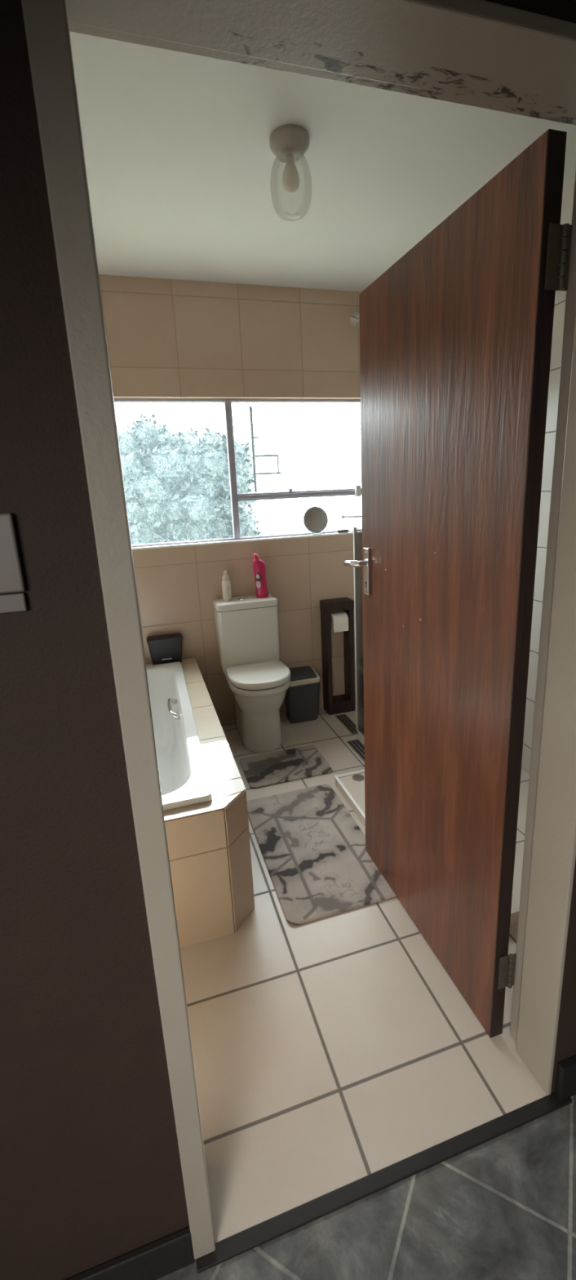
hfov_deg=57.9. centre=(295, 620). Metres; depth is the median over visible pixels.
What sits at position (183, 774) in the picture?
bathtub
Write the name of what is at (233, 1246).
threshold
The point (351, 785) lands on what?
shower tray
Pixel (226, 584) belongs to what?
bottle
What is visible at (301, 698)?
pedal bin
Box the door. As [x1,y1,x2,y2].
[343,128,572,1037]
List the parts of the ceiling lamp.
bulb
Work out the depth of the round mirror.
3.29 m
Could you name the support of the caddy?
on the bathtub surround
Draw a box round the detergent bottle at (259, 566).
[253,553,268,598]
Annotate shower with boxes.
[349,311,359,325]
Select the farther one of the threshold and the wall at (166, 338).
the wall at (166, 338)
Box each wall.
[0,0,575,1279]
[98,274,360,725]
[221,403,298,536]
[521,178,575,773]
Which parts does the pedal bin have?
lid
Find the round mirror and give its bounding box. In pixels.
[303,506,328,534]
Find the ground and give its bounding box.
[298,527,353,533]
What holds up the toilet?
on the floor
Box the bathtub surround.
[146,657,254,948]
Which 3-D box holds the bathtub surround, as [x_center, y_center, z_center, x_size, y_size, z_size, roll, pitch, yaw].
[-0.762,0.695,2.411,0.826,0.489,1.638,-7,15,-16]
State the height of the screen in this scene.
1.250 m
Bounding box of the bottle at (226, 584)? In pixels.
[222,570,231,601]
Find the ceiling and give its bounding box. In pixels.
[69,31,575,292]
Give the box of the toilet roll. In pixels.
[330,611,348,632]
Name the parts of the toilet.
cistern lid, bowl, seat lid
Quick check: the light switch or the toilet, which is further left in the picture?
the light switch
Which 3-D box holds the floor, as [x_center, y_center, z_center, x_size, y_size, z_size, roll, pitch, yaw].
[0.304,1.234,1.243,3.200,0.070,4.682,-7,15,-16]
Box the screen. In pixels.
[353,526,364,738]
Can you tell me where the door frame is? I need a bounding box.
[21,0,575,1259]
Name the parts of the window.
pane, sill, pane, pane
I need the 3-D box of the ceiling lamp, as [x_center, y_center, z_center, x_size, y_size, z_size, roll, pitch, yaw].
[-0.014,-1.437,1.693,0.136,0.222,0.136,-2,14,2]
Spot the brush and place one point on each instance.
(346, 530)
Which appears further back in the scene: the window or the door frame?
the window
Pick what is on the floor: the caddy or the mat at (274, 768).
the mat at (274, 768)
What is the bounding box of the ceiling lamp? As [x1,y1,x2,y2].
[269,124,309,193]
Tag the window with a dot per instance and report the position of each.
(235, 497)
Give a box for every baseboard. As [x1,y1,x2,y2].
[65,1226,194,1279]
[555,1054,575,1100]
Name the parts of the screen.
rail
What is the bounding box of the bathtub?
[146,662,212,810]
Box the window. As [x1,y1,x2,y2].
[114,398,361,550]
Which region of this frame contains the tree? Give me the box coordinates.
[118,411,262,544]
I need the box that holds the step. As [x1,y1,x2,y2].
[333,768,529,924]
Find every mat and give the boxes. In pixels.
[240,744,333,788]
[247,784,396,925]
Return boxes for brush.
[337,528,348,533]
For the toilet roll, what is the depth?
3.33 m
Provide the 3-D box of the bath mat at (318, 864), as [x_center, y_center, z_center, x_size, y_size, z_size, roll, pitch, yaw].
[0.077,0.948,2.234,0.450,0.012,0.791,-7,15,-16]
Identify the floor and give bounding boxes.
[156,702,575,1279]
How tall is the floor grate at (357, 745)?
0.005 m
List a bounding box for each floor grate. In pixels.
[335,714,358,733]
[346,739,364,762]
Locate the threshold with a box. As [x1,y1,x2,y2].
[195,1092,572,1273]
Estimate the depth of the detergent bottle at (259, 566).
3.11 m
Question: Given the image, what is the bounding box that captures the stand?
[320,597,355,715]
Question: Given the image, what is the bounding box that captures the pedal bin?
[284,666,319,723]
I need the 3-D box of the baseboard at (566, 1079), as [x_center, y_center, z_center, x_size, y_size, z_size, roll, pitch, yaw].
[1.243,1.056,1.444,1.257,0.104,0.020,-7,15,-16]
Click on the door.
(456, 334)
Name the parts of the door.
lever, plate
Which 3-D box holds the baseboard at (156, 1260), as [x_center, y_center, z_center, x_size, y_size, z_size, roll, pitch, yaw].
[-0.707,1.295,0.885,1.057,0.086,0.014,-7,15,-16]
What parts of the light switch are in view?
plate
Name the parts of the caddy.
lid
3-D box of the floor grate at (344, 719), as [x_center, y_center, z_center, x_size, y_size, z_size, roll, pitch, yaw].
[0.343,0.660,3.331,0.075,0.005,0.285,-7,15,-16]
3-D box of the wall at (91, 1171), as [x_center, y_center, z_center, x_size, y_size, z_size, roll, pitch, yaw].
[0.237,-0.048,0.949,3.400,2.564,0.150,-7,15,-16]
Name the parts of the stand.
panel, panel, panel, panel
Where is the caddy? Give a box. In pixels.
[146,632,182,665]
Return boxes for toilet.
[212,593,290,752]
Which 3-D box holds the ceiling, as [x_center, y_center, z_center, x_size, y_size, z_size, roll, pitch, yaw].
[-0.105,-1.629,1.848,2.700,0.080,2.432,-7,15,-16]
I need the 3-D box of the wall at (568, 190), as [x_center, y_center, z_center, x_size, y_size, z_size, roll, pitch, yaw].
[1.136,-0.464,2.417,0.120,2.564,2.232,-7,15,-16]
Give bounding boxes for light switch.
[0,512,27,613]

